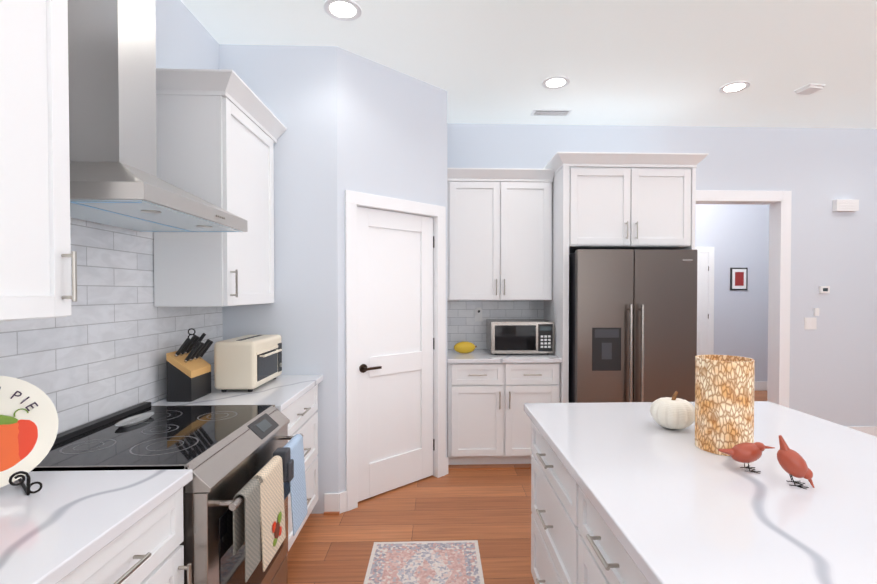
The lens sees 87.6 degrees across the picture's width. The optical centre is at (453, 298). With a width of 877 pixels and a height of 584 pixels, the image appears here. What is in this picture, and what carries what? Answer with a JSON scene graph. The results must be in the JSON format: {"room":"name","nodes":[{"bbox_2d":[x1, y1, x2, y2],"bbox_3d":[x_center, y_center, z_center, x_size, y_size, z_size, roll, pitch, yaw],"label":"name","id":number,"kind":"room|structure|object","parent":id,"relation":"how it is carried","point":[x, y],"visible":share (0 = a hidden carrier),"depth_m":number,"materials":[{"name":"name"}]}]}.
{"room":"kitchen","nodes":[
{"label":"kitchen","id":0,"kind":"room"},
{"bbox_2d":[151,0,218,403],"bbox_3d":[-1.482,-0.075,0.460,0.120,3.050,7.890,0,1,-2],"label":"wall","id":1,"kind":"structure","parent":0,"point":[185,39],"depth_m":2.50,"materials":[{"name":"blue paint"}]},
{"bbox_2d":[0,0,76,320],"bbox_3d":[-1.251,-0.471,0.933,0.350,1.057,0.727,0,1,-2],"label":"upper cabinet","id":2,"kind":"object","parent":1,"relation":"attached to","point":[35,240],"depth_m":1.19,"materials":[{"name":"white wood"}]},
{"bbox_2d":[0,218,222,433],"bbox_3d":[-1.429,-0.538,0.792,0.008,2.134,4.325,0,1,-2],"label":"wall tile","id":3,"kind":"structure","parent":1,"relation":"attached to","point":[109,343],"depth_m":1.92,"materials":[{"name":"white tile"}]},
{"bbox_2d":[68,0,247,231],"bbox_3d":[-1.205,-0.960,1.752,0.504,1.312,0.760,0,1,-2],"label":"range hood","id":4,"kind":"object","parent":1,"relation":"attached to","point":[115,181],"visible":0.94,"depth_m":1.64,"materials":[{"name":"silver metal"}]},
{"bbox_2d":[154,84,279,306],"bbox_3d":[-1.309,-0.496,2.598,0.350,1.057,0.715,0,1,-2],"label":"upper cabinet","id":5,"kind":"object","parent":1,"relation":"attached to","point":[220,132],"depth_m":2.25,"materials":[{"name":"white wood"}]},
{"bbox_2d":[219,44,337,513],"bbox_3d":[-1.135,-0.114,3.033,0.750,3.050,0.120,0,1,-2],"label":"wall","id":6,"kind":"structure","parent":0,"point":[293,89],"depth_m":2.97,"materials":[{"name":"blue paint"}]},
{"bbox_2d":[324,464,530,515],"bbox_3d":[0.018,1.397,3.417,1.760,0.018,0.818,0,1,-2],"label":"trim","id":7,"kind":"structure","parent":6,"relation":"attached to","point":[486,466],"depth_m":3.76,"materials":[{"name":"brown wood"}]},
{"bbox_2d":[337,47,446,492],"bbox_3d":[-0.446,-0.118,3.360,0.968,3.050,0.120,-1,1,-43],"label":"wall","id":8,"kind":"structure","parent":0,"point":[391,133],"depth_m":3.21,"materials":[{"name":"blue paint"}]},
{"bbox_2d":[357,207,434,501],"bbox_3d":[-0.408,0.381,3.348,0.713,2.028,0.100,-1,1,-43],"label":"pantry door","id":9,"kind":"structure","parent":8,"relation":"in","point":[395,348],"depth_m":3.35,"materials":[{"name":"white wood"}]},
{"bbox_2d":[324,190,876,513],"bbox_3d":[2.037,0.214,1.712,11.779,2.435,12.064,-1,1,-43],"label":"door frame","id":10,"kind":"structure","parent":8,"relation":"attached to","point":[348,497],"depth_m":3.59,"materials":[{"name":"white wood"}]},
{"bbox_2d":[287,390,766,583],"bbox_3d":[2.036,1.460,1.780,7.400,0.060,10.400,0,1,-2],"label":"floor","id":11,"kind":"structure","parent":0,"point":[489,510],"depth_m":2.84,"materials":[{"name":"brown wood"}]},
{"bbox_2d":[64,492,191,583],"bbox_3d":[-1.119,1.001,1.054,0.620,0.880,0.679,0,1,-2],"label":"base cabinet","id":12,"kind":"object","parent":11,"relation":"on","point":[152,553],"depth_m":1.22,"materials":[{"name":"white wood"}]},
{"bbox_2d":[0,469,192,583],"bbox_3d":[-1.072,0.558,0.024,0.643,0.034,2.732,0,1,-2],"label":"countertop","id":13,"kind":"structure","parent":12,"relation":"on","point":[49,534],"depth_m":1.12,"materials":[{"name":"white stone"}]},
{"bbox_2d":[0,376,58,494],"bbox_3d":[-1.252,0.365,1.215,0.216,0.314,0.304,1,1,40],"label":"plate","id":14,"kind":"object","parent":13,"relation":"on","point":[29,420],"visible":1,"depth_m":1.27,"materials":[{"name":"glazed ceramic"},{"name":"black wire"}]},
{"bbox_2d":[32,402,307,583],"bbox_3d":[-1.055,0.960,1.791,0.780,0.940,0.758,0,1,-2],"label":"range","id":15,"kind":"object","parent":11,"relation":"on","point":[245,464],"visible":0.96,"depth_m":1.63,"materials":[{"name":"black glass"}]},
{"bbox_2d":[115,412,153,427],"bbox_3d":[-1.310,0.500,1.880,0.085,0.012,0.210,0,1,-2],"label":"spoon rest","id":16,"kind":"object","parent":15,"relation":"on","point":[134,420],"visible":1,"depth_m":1.88,"materials":[{"name":"grey ceramic"}]},
{"bbox_2d":[233,476,262,581],"bbox_3d":[-0.702,0.780,1.566,0.042,0.292,0.150,0,1,-2],"label":"towel","id":17,"kind":"object","parent":15,"relation":"hanging from","point":[248,517],"depth_m":1.54,"materials":[{"name":"grey fabric"}]},
{"bbox_2d":[253,455,285,571],"bbox_3d":[-0.701,0.798,1.727,0.056,0.332,0.230,0,1,-2],"label":"towel","id":18,"kind":"object","parent":15,"relation":"hanging from","point":[271,511],"depth_m":1.70,"materials":[{"name":"beige fabric"}]},
{"bbox_2d":[283,434,307,535],"bbox_3d":[-0.708,0.814,2.022,0.062,0.372,0.200,0,1,-2],"label":"towel","id":19,"kind":"object","parent":15,"relation":"hanging from","point":[296,488],"depth_m":2.02,"materials":[{"name":"blue fabric"}]},
{"bbox_2d":[277,380,321,550],"bbox_3d":[-1.172,0.978,2.579,0.620,0.880,0.790,0,1,-2],"label":"base cabinet","id":20,"kind":"object","parent":11,"relation":"on","point":[303,416],"depth_m":2.73,"materials":[{"name":"white wood"}]},
{"bbox_2d":[151,376,322,411],"bbox_3d":[-1.161,0.520,2.578,0.643,0.034,0.804,0,1,-2],"label":"countertop","id":21,"kind":"structure","parent":20,"relation":"on","point":[282,392],"depth_m":2.42,"materials":[{"name":"white stone"}]},
{"bbox_2d":[166,328,212,401],"bbox_3d":[-1.341,0.331,2.347,0.151,0.349,0.200,0,1,-2],"label":"knife block","id":22,"kind":"object","parent":21,"relation":"on","point":[188,373],"visible":1,"depth_m":2.28,"materials":[{"name":"black wood"}]},
{"bbox_2d":[214,335,281,391],"bbox_3d":[-1.164,0.363,2.659,0.257,0.276,0.440,0,1,-2],"label":"toaster","id":23,"kind":"object","parent":21,"relation":"on","point":[250,363],"visible":1,"depth_m":2.44,"materials":[{"name":"beige metal"}]},
{"bbox_2d":[364,540,483,583],"bbox_3d":[-0.128,1.427,1.705,0.600,0.008,1.900,0,1,-2],"label":"rug","id":24,"kind":"object","parent":11,"relation":"on","point":[435,562],"visible":1,"depth_m":2.44,"materials":[{"name":"fabric"}]},
{"bbox_2d":[447,152,708,464],"bbox_3d":[0.984,0.114,4.001,2.089,2.567,0.725,0,1,-2],"label":"tall cabinet","id":25,"kind":"object","parent":11,"relation":"on","point":[517,233],"visible":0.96,"depth_m":3.74,"materials":[{"name":"white painted wood"},{"name":"nickel"}]},
{"bbox_2d":[454,342,476,352],"bbox_3d":[0.103,0.429,4.030,0.206,0.104,0.104,0,1,-8],"label":"squash","id":26,"kind":"object","parent":25,"relation":"on","point":[464,347],"visible":1,"depth_m":3.99,"materials":[{"name":"yellow"}]},
{"bbox_2d":[486,319,553,354],"bbox_3d":[0.588,0.337,4.121,0.545,0.285,0.404,0,1,-2],"label":"microwave","id":27,"kind":"object","parent":25,"relation":"on","point":[519,336],"visible":1,"depth_m":3.92,"materials":[{"name":"silver metal"}]},
{"bbox_2d":[526,413,651,583],"bbox_3d":[0.849,1.011,0.387,0.908,0.880,3.650,0,1,-2],"label":"kitchen island","id":28,"kind":"object","parent":11,"relation":"on","point":[571,543],"depth_m":1.60,"materials":[{"name":"painted wood"},{"name":"quartz"},{"name":"nickel"}]},
{"bbox_2d":[524,401,876,583],"bbox_3d":[1.013,0.551,0.385,1.220,0.037,3.710,0,1,-2],"label":"island countertop","id":29,"kind":"structure","parent":28,"relation":"on","point":[687,513],"depth_m":1.22,"materials":[{"name":"white stone"}]},
{"bbox_2d":[650,391,694,428],"bbox_3d":[0.864,0.437,1.800,0.166,0.147,0.166,0,1,-2],"label":"pumpkin","id":30,"kind":"object","parent":29,"relation":"on","point":[673,412],"visible":0.98,"depth_m":1.75,"materials":[{"name":"white"}]},
{"bbox_2d":[695,355,754,455],"bbox_3d":[0.931,0.359,1.576,0.176,0.310,0.176,0,1,-2],"label":"vase","id":31,"kind":"object","parent":29,"relation":"on","point":[724,401],"visible":0.79,"depth_m":1.51,"materials":[{"name":"glass"}]},
{"bbox_2d":[718,442,774,472],"bbox_3d":[0.884,0.474,1.380,0.160,0.084,0.059,0,1,6],"label":"bird","id":32,"kind":"object","parent":29,"relation":"on","point":[746,452],"visible":1,"depth_m":1.37},
{"bbox_2d":[777,435,814,488],"bbox_3d":[0.954,0.454,1.274,0.089,0.140,0.059,0,1,23],"label":"bird","id":33,"kind":"object","parent":29,"relation":"on","point":[792,462],"visible":1,"depth_m":1.26},
{"bbox_2d":[569,249,696,402],"bbox_3d":[1.431,0.503,3.943,0.950,1.790,0.843,0,1,-2],"label":"fridge","id":34,"kind":"object","parent":11,"relation":"on","point":[632,325],"visible":0.56,"depth_m":3.58,"materials":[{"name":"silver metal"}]},
{"bbox_2d":[181,0,876,128],"bbox_3d":[2.036,-1.669,1.734,7.400,0.100,10.400,0,1,-2],"label":"ceiling","id":35,"kind":"structure","parent":0,"point":[650,62],"depth_m":3.03,"materials":[{"name":"white paint"}]},
{"bbox_2d":[323,0,361,20],"bbox_3d":[-0.625,-1.627,2.573,0.210,0.010,0.210,0,1,-2],"label":"recessed light","id":36,"kind":"object","parent":35,"relation":"in","point":[345,10],"visible":1,"depth_m":2.57,"materials":[{"name":"white plastic"}]},
{"bbox_2d":[530,109,571,116],"bbox_3d":[0.865,-1.648,4.055,0.340,0.011,0.140,0,1,-2],"label":"ceiling vent","id":37,"kind":"object","parent":35,"relation":"in","point":[546,112],"visible":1,"depth_m":4.03,"materials":[{"name":"white metal"}]},
{"bbox_2d":[542,76,569,88],"bbox_3d":[0.775,-1.640,3.472,0.210,0.010,0.210,0,1,-2],"label":"recessed light","id":38,"kind":"object","parent":35,"relation":"in","point":[556,82],"visible":1,"depth_m":3.46,"materials":[{"name":"white plastic"}]},
{"bbox_2d":[719,81,750,93],"bbox_3d":[2.183,-1.641,3.551,0.210,0.010,0.210,0,1,-2],"label":"recessed light","id":39,"kind":"object","parent":35,"relation":"in","point":[734,87],"visible":1,"depth_m":3.55,"materials":[{"name":"white plastic"}]},
{"bbox_2d":[794,83,825,94],"bbox_3d":[2.773,-1.630,3.561,0.140,0.032,0.140,0,1,-11],"label":"smoke detector","id":40,"kind":"object","parent":35,"relation":"attached to","point":[809,88],"visible":0.98,"depth_m":3.53,"materials":[{"name":"white plastic"}]},
{"bbox_2d":[447,123,876,426],"bbox_3d":[1.942,-0.135,4.465,7.240,3.050,0.120,0,1,-2],"label":"wall","id":41,"kind":"structure","parent":0,"point":[833,355],"depth_m":4.45,"materials":[{"name":"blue paint"}]},
{"bbox_2d":[447,300,543,348],"bbox_3d":[0.410,0.234,4.354,0.970,0.484,0.008,0,1,-2],"label":"wall tile","id":42,"kind":"structure","parent":41,"relation":"attached to","point":[463,325],"depth_m":4.34,"materials":[{"name":"white tile"}]},
{"bbox_2d":[475,308,481,321],"bbox_3d":[0.236,0.149,4.316,0.072,0.133,0.051,0,1,-2],"label":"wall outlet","id":43,"kind":"object","parent":42,"relation":"attached to","point":[478,314],"visible":1,"depth_m":4.33,"materials":[{"name":"white plastic"}]},
{"bbox_2d":[804,318,816,328],"bbox_3d":[3.483,0.240,4.458,0.120,0.116,0.009,0,1,-2],"label":"switch plate","id":44,"kind":"object","parent":41,"relation":"attached to","point":[810,323],"depth_m":4.46,"materials":[{"name":"white plastic"}]},
{"bbox_2d":[813,308,818,315],"bbox_3d":[3.536,0.127,4.454,0.045,0.075,0.020,0,1,-2],"label":"switch plate","id":45,"kind":"object","parent":41,"relation":"attached to","point":[815,310],"depth_m":4.44,"materials":[{"name":"white plastic"}]},
{"bbox_2d":[819,286,829,292],"bbox_3d":[3.613,-0.090,4.451,0.090,0.070,0.024,0,1,-2],"label":"thermostat","id":46,"kind":"object","parent":41,"relation":"attached to","point":[824,289],"visible":0.98,"depth_m":4.44,"materials":[{"name":"white plastic"}]},
{"bbox_2d":[832,199,858,211],"bbox_3d":[3.804,-0.904,4.431,0.220,0.110,0.052,0,1,-2],"label":"door chime","id":47,"kind":"object","parent":41,"relation":"attached to","point":[845,205],"visible":1,"depth_m":4.41,"materials":[{"name":"white plastic"}]},
{"bbox_2d":[695,204,768,380],"bbox_3d":[3.313,-0.169,6.764,4.340,3.050,0.120,0,1,-2],"label":"wall","id":48,"kind":"structure","parent":0,"point":[735,235],"depth_m":6.71,"materials":[{"name":"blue paint"}]},
{"bbox_2d":[695,247,713,354],"bbox_3d":[3.331,0.297,6.700,0.980,2.120,0.022,0,1,-2],"label":"hall door","id":49,"kind":"structure","parent":48,"relation":"in","point":[705,300],"depth_m":6.71,"materials":[{"name":"white wood"}]},
{"bbox_2d":[730,268,747,289],"bbox_3d":[4.195,-0.293,6.720,0.250,0.330,0.024,0,1,-2],"label":"picture frame","id":50,"kind":"object","parent":48,"relation":"attached to","point":[738,278],"visible":1,"depth_m":6.71,"materials":[{"name":"black"}]}
]}

